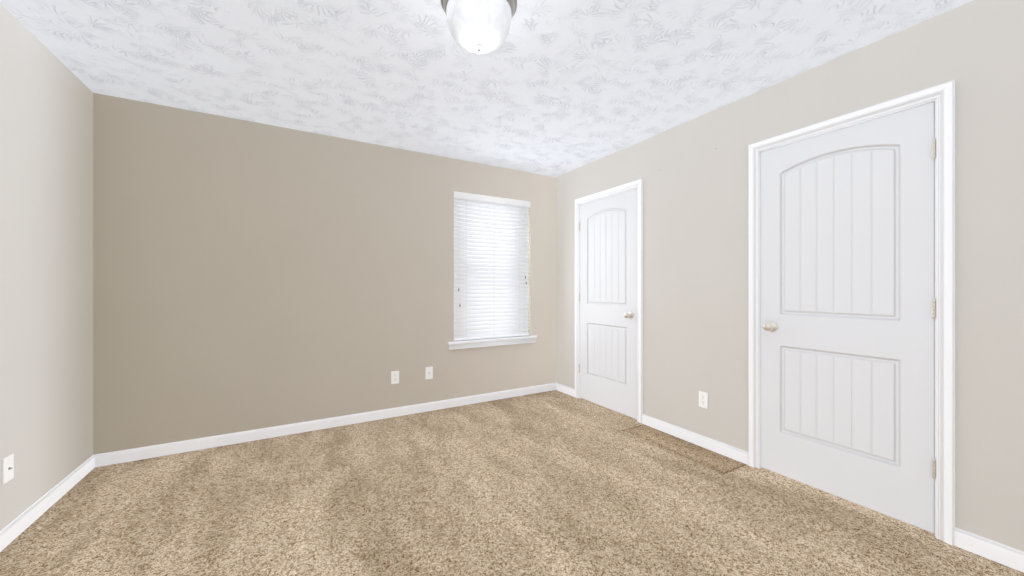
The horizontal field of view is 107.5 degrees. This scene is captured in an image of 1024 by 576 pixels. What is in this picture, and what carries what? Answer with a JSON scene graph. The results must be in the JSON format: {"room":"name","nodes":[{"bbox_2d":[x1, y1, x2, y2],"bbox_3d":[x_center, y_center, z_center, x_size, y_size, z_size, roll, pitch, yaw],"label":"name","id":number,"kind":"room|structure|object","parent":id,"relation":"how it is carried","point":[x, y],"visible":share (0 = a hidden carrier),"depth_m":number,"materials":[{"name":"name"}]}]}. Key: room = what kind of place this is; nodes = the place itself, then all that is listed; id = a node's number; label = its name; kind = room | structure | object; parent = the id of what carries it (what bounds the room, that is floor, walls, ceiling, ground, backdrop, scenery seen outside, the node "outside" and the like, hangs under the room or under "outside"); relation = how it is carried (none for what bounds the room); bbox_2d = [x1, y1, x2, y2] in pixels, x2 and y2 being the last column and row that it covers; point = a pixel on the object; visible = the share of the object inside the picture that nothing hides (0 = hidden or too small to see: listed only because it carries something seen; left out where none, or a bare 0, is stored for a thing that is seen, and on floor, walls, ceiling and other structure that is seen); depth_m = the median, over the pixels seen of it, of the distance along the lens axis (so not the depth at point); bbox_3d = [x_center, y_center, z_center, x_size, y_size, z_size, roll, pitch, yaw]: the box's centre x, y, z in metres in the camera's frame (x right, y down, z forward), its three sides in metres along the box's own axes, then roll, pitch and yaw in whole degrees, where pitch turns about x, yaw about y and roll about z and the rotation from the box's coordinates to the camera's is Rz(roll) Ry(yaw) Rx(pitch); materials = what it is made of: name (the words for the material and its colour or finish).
{"room":"empty bedroom","nodes":[
{"label":"empty bedroom","id":0,"kind":"room"},
{"bbox_2d":[0,3,92,530],"bbox_3d":[-1.782,-0.053,0.664,0.140,2.440,4.312,0,0,-30],"label":"wall","id":1,"kind":"structure","parent":0,"point":[46,266],"depth_m":1.96,"materials":[{"name":"beige paint"}]},
{"bbox_2d":[2,453,13,484],"bbox_3d":[-2.302,0.827,1.720,0.015,0.117,0.072,0,0,-30],"label":"outlet","id":2,"kind":"object","parent":1,"relation":"attached to","point":[7,468],"visible":1,"depth_m":1.71,"materials":[{"name":"white plastic"}]},
{"bbox_2d":[0,455,94,551],"bbox_3d":[-1.716,1.127,0.702,0.012,0.080,4.032,0,0,-30],"label":"baseboard","id":3,"kind":"structure","parent":1,"relation":"attached to","point":[19,525],"depth_m":1.94,"materials":[{"name":"white wood"}]},
{"bbox_2d":[93,93,555,454],"bbox_3d":[-1.145,-0.053,3.440,3.738,2.440,0.140,0,0,-30],"label":"wall","id":4,"kind":"structure","parent":0,"point":[248,275],"depth_m":2.94,"materials":[{"name":"beige paint"}]},
{"bbox_2d":[94,383,555,466],"bbox_3d":[-1.107,1.127,3.374,3.738,0.080,0.012,0,0,-30],"label":"baseboard","id":5,"kind":"structure","parent":4,"relation":"attached to","point":[123,456],"depth_m":3.00,"materials":[{"name":"white wood"}]},
{"bbox_2d":[391,371,398,383],"bbox_3d":[-1.060,0.811,3.405,0.072,0.117,0.007,0,0,-30],"label":"duplex electrical outlet","id":6,"kind":"object","parent":4,"relation":"attached to","point":[394,377],"visible":1,"depth_m":3.40,"materials":[{"name":"white plastic"}]},
{"bbox_2d":[425,366,432,378],"bbox_3d":[-0.785,0.807,3.559,0.072,0.117,0.015,0,0,-30],"label":"outlet","id":7,"kind":"object","parent":4,"relation":"attached to","point":[428,372],"visible":1,"depth_m":3.56,"materials":[{"name":"white plastic"}]},
{"bbox_2d":[454,201,525,231],"bbox_3d":[-0.237,-0.215,4.011,0.902,1.485,0.050,0,0,-30],"label":"window","id":8,"kind":"structure","parent":4,"relation":"in","point":[488,205],"depth_m":4.02,"materials":[{"name":"white plastic"}]},
{"bbox_2d":[454,191,529,340],"bbox_3d":[-0.198,-0.215,3.942,0.892,1.480,0.066,0,0,-30],"label":"window blind","id":9,"kind":"object","parent":4,"relation":"attached to","point":[491,286],"visible":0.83,"depth_m":3.92,"materials":[{"name":"white plastic"}]},
{"bbox_2d":[448,336,536,349],"bbox_3d":[-0.196,0.564,3.939,1.026,0.074,0.122,0,0,-30],"label":"window sill","id":10,"kind":"structure","parent":4,"relation":"attached to","point":[465,344],"depth_m":3.87,"materials":[{"name":"white wood"}]},
{"bbox_2d":[0,0,972,176],"bbox_3d":[-0.102,-1.323,1.634,4.018,0.100,4.312,0,0,-30],"label":"ceiling","id":11,"kind":"structure","parent":0,"point":[554,88],"depth_m":2.11,"materials":[{"name":"white paint"}]},
{"bbox_2d":[441,0,516,53],"bbox_3d":[-0.146,-1.160,1.671,0.338,0.224,0.338,0,0,-30],"label":"ceiling light","id":12,"kind":"object","parent":11,"relation":"attached to","point":[479,26],"visible":1,"depth_m":1.60,"materials":[{"name":"white glass"}]},
{"bbox_2d":[0,390,1023,575],"bbox_3d":[-0.102,1.207,1.634,4.018,0.080,4.312,0,0,-30],"label":"floor","id":13,"kind":"structure","parent":0,"point":[553,483],"depth_m":1.95,"materials":[{"name":"beige carpet"}]},
{"bbox_2d":[556,0,1023,551],"bbox_3d":[1.577,-0.053,2.603,0.140,2.440,4.312,0,0,-30],"label":"wall","id":14,"kind":"structure","parent":0,"point":[694,258],"depth_m":2.05,"materials":[{"name":"beige paint"}]},
{"bbox_2d":[556,383,574,396],"bbox_3d":[0.590,1.127,4.161,0.012,0.080,0.347,0,0,-30],"label":"baseboard","id":15,"kind":"structure","parent":14,"relation":"attached to","point":[565,389],"depth_m":4.15,"materials":[{"name":"white wood"}]},
{"bbox_2d":[579,188,636,418],"bbox_3d":[0.888,0.139,3.622,0.109,2.032,0.773,0,0,-30],"label":"door","id":16,"kind":"structure","parent":14,"relation":"in","point":[608,303],"depth_m":3.58,"materials":[{"name":"white paint"}]},
{"bbox_2d":[575,179,642,422],"bbox_3d":[0.923,0.113,3.637,0.076,2.109,0.894,0,0,-30],"label":"door frame","id":17,"kind":"structure","parent":14,"relation":"attached to","point":[638,184],"depth_m":3.28,"materials":[{"name":"white wood"}]},
{"bbox_2d":[642,414,747,464],"bbox_3d":[1.343,1.127,2.856,0.012,0.080,0.879,0,0,-30],"label":"baseboard","id":18,"kind":"structure","parent":14,"relation":"attached to","point":[732,452],"depth_m":2.78,"materials":[{"name":"white wood"}]},
{"bbox_2d":[699,391,707,408],"bbox_3d":[1.404,0.821,2.755,0.007,0.117,0.072,0,0,-30],"label":"duplex electrical outlet","id":19,"kind":"object","parent":14,"relation":"attached to","point":[703,399],"visible":1,"depth_m":2.75,"materials":[{"name":"white plastic"}]},
{"bbox_2d":[748,80,954,545],"bbox_3d":[1.809,0.113,2.102,0.076,2.109,0.892,0,0,-30],"label":"door frame","id":20,"kind":"structure","parent":14,"relation":"in","point":[942,96],"depth_m":1.74,"materials":[{"name":"white wood"}]},
{"bbox_2d":[760,102,935,533],"bbox_3d":[1.778,0.139,2.079,0.109,2.032,0.771,0,0,-30],"label":"door","id":21,"kind":"structure","parent":20,"relation":"attached to","point":[847,313],"depth_m":2.02,"materials":[{"name":"white paint"}]},
{"bbox_2d":[954,527,1023,572],"bbox_3d":[2.264,1.127,1.261,0.012,0.080,1.020,0,0,-30],"label":"baseboard","id":22,"kind":"structure","parent":14,"relation":"attached to","point":[1010,557],"depth_m":1.61,"materials":[{"name":"white wood"}]},
{"label":"outside","id":23,"kind":"structure","parent":0,"visible":0},
{"bbox_2d":[464,206,518,238],"bbox_3d":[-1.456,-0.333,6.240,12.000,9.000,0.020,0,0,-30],"label":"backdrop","id":24,"kind":"structure","parent":23,"point":[485,220],"depth_m":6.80,"materials":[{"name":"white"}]}
]}

